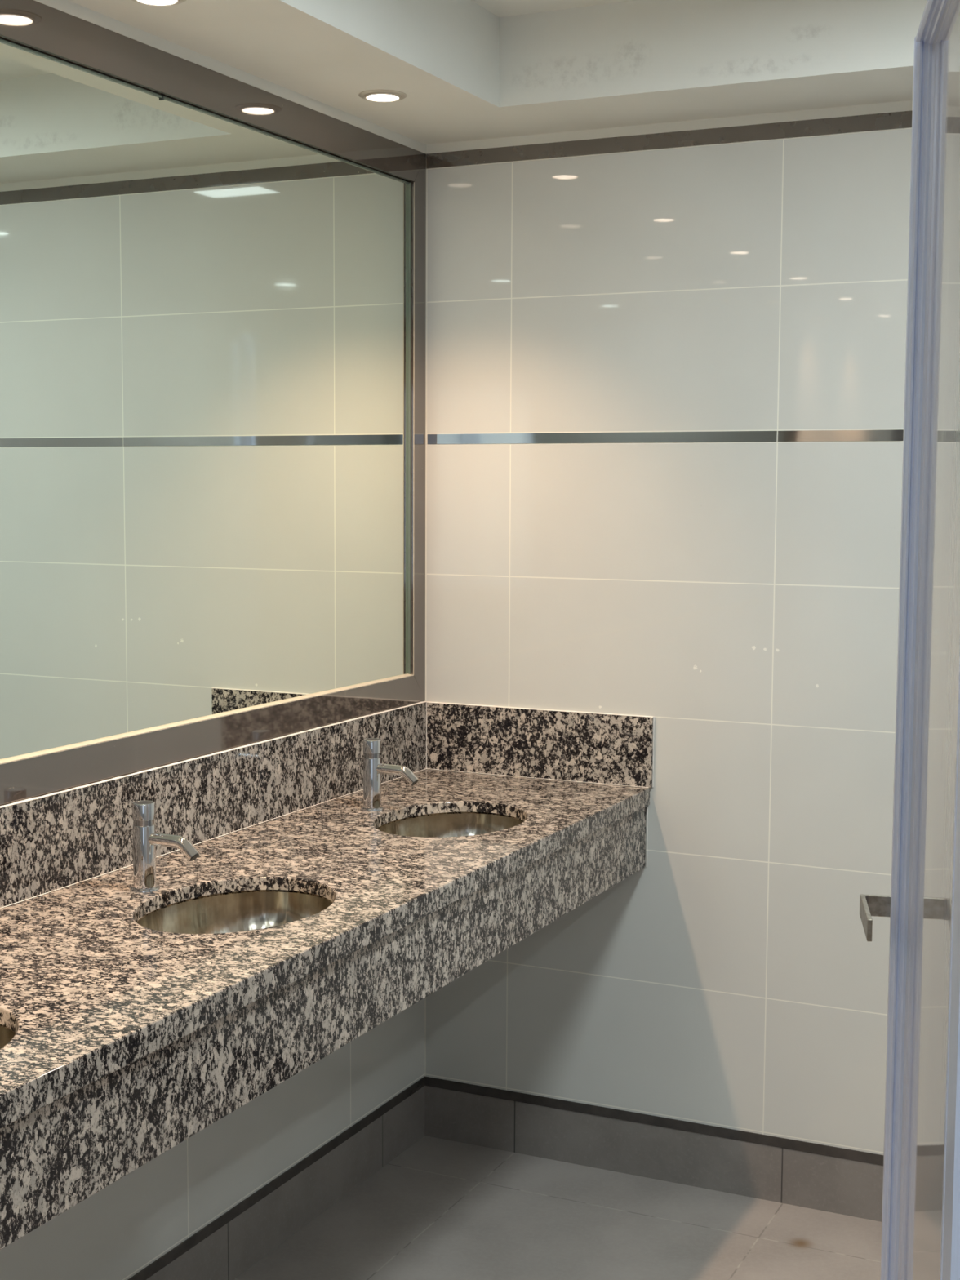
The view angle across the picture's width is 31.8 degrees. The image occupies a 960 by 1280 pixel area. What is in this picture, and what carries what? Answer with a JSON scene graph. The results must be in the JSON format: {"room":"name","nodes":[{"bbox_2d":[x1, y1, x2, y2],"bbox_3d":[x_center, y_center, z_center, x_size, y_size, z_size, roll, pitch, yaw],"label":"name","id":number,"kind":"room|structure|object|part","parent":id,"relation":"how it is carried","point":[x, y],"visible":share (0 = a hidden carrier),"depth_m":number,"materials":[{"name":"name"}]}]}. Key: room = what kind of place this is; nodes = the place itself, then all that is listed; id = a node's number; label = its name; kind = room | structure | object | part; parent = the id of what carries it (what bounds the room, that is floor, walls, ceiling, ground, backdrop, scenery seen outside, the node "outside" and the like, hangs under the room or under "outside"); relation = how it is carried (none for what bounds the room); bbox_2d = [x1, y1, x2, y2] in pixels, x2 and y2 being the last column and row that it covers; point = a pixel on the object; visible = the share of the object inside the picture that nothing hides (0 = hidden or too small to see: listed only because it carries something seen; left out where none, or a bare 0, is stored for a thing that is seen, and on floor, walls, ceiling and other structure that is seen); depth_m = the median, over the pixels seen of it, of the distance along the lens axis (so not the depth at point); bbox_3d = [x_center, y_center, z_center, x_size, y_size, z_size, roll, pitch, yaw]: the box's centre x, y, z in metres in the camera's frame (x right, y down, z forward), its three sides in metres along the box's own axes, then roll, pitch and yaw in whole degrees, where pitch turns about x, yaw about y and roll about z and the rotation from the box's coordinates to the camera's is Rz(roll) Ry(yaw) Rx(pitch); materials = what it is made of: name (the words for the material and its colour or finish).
{"room":"public restroom","nodes":[
{"label":"public restroom","id":0,"kind":"room"},
{"bbox_2d":[0,702,424,1279],"bbox_3d":[-1.341,0.246,1.552,0.130,2.331,5.400,3,6,25],"label":"wall","id":1,"kind":"structure","parent":0,"point":[119,1230],"depth_m":3.26,"materials":[{"name":"beige tile"}]},
{"bbox_2d":[0,0,426,804],"bbox_3d":[-0.845,-0.351,2.429,0.031,1.256,3.299,3,6,25],"label":"wall mirror","id":2,"kind":"object","parent":1,"relation":"attached to","point":[213,283],"visible":1,"depth_m":3.08,"materials":[{"name":"beige mirror"}]},
{"bbox_3d":[-0.848,0.241,2.483,0.030,0.065,3.299,3,6,25],"label":"frame rail","id":3,"kind":"part","parent":2,"relation":"part of","materials":[{"name":"grey metal"}]},
{"bbox_3d":[-0.842,-0.942,2.375,0.030,0.071,3.299,3,6,25],"label":"frame rail","id":4,"kind":"part","parent":2,"relation":"part of","materials":[{"name":"grey metal"}]},
{"bbox_2d":[0,701,427,908],"bbox_3d":[-0.842,0.357,2.460,0.011,0.162,3.344,3,6,25],"label":"backsplash","id":5,"kind":"structure","parent":1,"relation":"attached to","point":[50,842],"depth_m":3.12,"materials":[{"name":"stone"}]},
{"bbox_2d":[34,0,426,153],"bbox_3d":[-0.842,-0.987,2.370,0.031,0.020,3.298,3,6,25],"label":"trim","id":6,"kind":"structure","parent":1,"relation":"attached to","point":[69,7],"depth_m":3.10,"materials":[{"name":"paint"}]},
{"bbox_2d":[128,1076,425,1279],"bbox_3d":[-1.265,1.333,1.668,0.003,0.146,5.298,3,6,25],"label":"baseboard","id":7,"kind":"structure","parent":1,"relation":"attached to","point":[234,1242],"depth_m":3.52,"materials":[{"name":"grey tile"}]},
{"bbox_2d":[0,768,649,1249],"bbox_3d":[-0.592,0.539,2.361,0.561,0.180,3.350,3,6,25],"label":"countertop","id":8,"kind":"structure","parent":1,"relation":"attached to","point":[131,1040],"depth_m":2.51,"materials":[{"name":"stone"}]},
{"bbox_2d":[0,1024,15,1048],"bbox_3d":[-0.717,0.569,2.004,0.326,0.130,0.428,3,6,25],"label":"sink","id":9,"kind":"object","parent":8,"relation":"in","point":[6,1034],"visible":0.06,"depth_m":2.15,"materials":[{"name":"silver metal"}]},
{"bbox_2d":[129,800,199,893],"bbox_3d":[-0.515,0.340,2.755,0.130,0.146,0.049,3,6,25],"label":"faucet","id":10,"kind":"object","parent":8,"relation":"on","point":[145,837],"visible":1,"depth_m":2.76,"materials":[{"name":"silver metal"}]},
{"bbox_3d":[-0.498,0.337,2.747,0.094,0.040,0.021,3,6,25],"label":"spout","id":11,"kind":"part","parent":10,"relation":"part of","materials":[{"name":"silver metal"}]},
{"bbox_2d":[136,889,333,933],"bbox_3d":[-0.388,0.507,2.698,0.326,0.130,0.428,3,6,25],"label":"sink","id":12,"kind":"object","parent":8,"relation":"in","point":[255,909],"visible":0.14,"depth_m":2.86,"materials":[{"name":"silver metal"}]},
{"bbox_2d":[360,737,418,811],"bbox_3d":[-0.184,0.278,3.450,0.130,0.146,0.049,3,6,25],"label":"faucet","id":13,"kind":"object","parent":8,"relation":"on","point":[373,768],"visible":1,"depth_m":3.45,"materials":[{"name":"silver metal"}]},
{"bbox_3d":[-0.168,0.275,3.442,0.094,0.040,0.021,3,6,25],"label":"spout","id":14,"kind":"part","parent":13,"relation":"part of","materials":[{"name":"silver metal"}]},
{"bbox_2d":[377,811,523,837],"bbox_3d":[-0.058,0.445,3.392,0.326,0.130,0.428,3,6,25],"label":"sink","id":15,"kind":"object","parent":8,"relation":"in","point":[445,824],"visible":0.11,"depth_m":3.56,"materials":[{"name":"silver metal"}]},
{"bbox_2d":[67,0,927,144],"bbox_3d":[0.083,-0.992,0.832,3.250,0.279,5.520,3,6,25],"label":"ceiling","id":16,"kind":"structure","parent":0,"point":[467,70],"depth_m":3.27,"materials":[{"name":"paint"}]},
{"bbox_2d":[132,0,186,6],"bbox_3d":[-0.514,-1.021,2.685,0.096,0.007,0.096,3,6,25],"label":"recessed light","id":17,"kind":"object","parent":16,"relation":"in","point":[151,2],"visible":1,"depth_m":2.70,"materials":[{"name":"white plastic"}]},
{"bbox_2d":[358,89,406,102],"bbox_3d":[-0.194,-1.081,3.360,0.096,0.007,0.096,3,6,25],"label":"recessed light","id":18,"kind":"object","parent":16,"relation":"in","point":[376,95],"visible":1,"depth_m":3.35,"materials":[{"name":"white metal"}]},
{"bbox_2d":[234,1135,881,1279],"bbox_3d":[0.077,1.517,1.076,3.250,0.100,5.550,3,6,25],"label":"floor","id":19,"kind":"structure","parent":0,"point":[441,1209],"depth_m":3.54,"materials":[{"name":"grey tile"}]},
{"bbox_2d":[859,0,959,1279],"bbox_3d":[0.447,0.362,1.723,0.084,2.062,0.870,1,5,10],"label":"door","id":20,"kind":"structure","parent":19,"relation":"on","point":[921,1214],"depth_m":1.82,"materials":[{"name":"clear glass"},{"name":"metal"}]},
{"bbox_3d":[0.468,0.330,2.010,0.054,0.026,0.133,3,6,25],"label":"lever handle","id":21,"kind":"part","parent":20,"relation":"part of","materials":[{"name":"silver metal"}]},
{"bbox_3d":[0.465,0.344,1.694,0.020,2.002,0.666,1,5,10],"label":"panel","id":22,"kind":"part","parent":20,"relation":"part of","materials":[{"name":"grey"}]},
{"bbox_3d":[0.466,-0.656,1.607,0.049,0.011,0.656,1,5,10],"label":"rail","id":23,"kind":"part","parent":20,"relation":"part of","materials":[{"name":"metal"}]},
{"bbox_2d":[419,127,911,1155],"bbox_3d":[1.244,0.091,3.376,3.220,2.331,0.120,3,6,25],"label":"wall","id":24,"kind":"structure","parent":0,"point":[741,597],"depth_m":3.67,"materials":[{"name":"white tile"}]},
{"bbox_2d":[426,701,654,787],"bbox_3d":[0.129,0.236,3.846,0.563,0.160,0.012,3,6,25],"label":"backsplash","id":25,"kind":"structure","parent":24,"relation":"attached to","point":[586,747],"depth_m":3.84,"materials":[{"name":"stone"}]},
{"bbox_2d":[424,1075,883,1222],"bbox_3d":[1.222,1.184,3.416,3.000,0.146,0.003,3,6,25],"label":"baseboard","id":26,"kind":"structure","parent":24,"relation":"attached to","point":[821,1177],"depth_m":3.80,"materials":[{"name":"grey tile"}]},
{"bbox_2d":[427,429,903,444],"bbox_3d":[1.232,-0.400,3.271,2.994,0.023,0.001,3,6,25],"label":"trim","id":27,"kind":"structure","parent":24,"relation":"attached to","point":[890,434],"depth_m":3.65,"materials":[{"name":"silver metal"}]},
{"bbox_2d":[426,110,912,168],"bbox_3d":[1.233,-1.028,3.213,2.998,0.033,0.002,3,6,25],"label":"trim","id":28,"kind":"structure","parent":24,"relation":"attached to","point":[895,120],"depth_m":3.60,"materials":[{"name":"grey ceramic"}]},
{"bbox_2d":[426,100,912,153],"bbox_3d":[1.233,-1.054,3.212,3.000,0.020,0.002,3,6,25],"label":"trim","id":29,"kind":"structure","parent":24,"relation":"attached to","point":[907,105],"depth_m":3.59,"materials":[{"name":"paint"}]}
]}

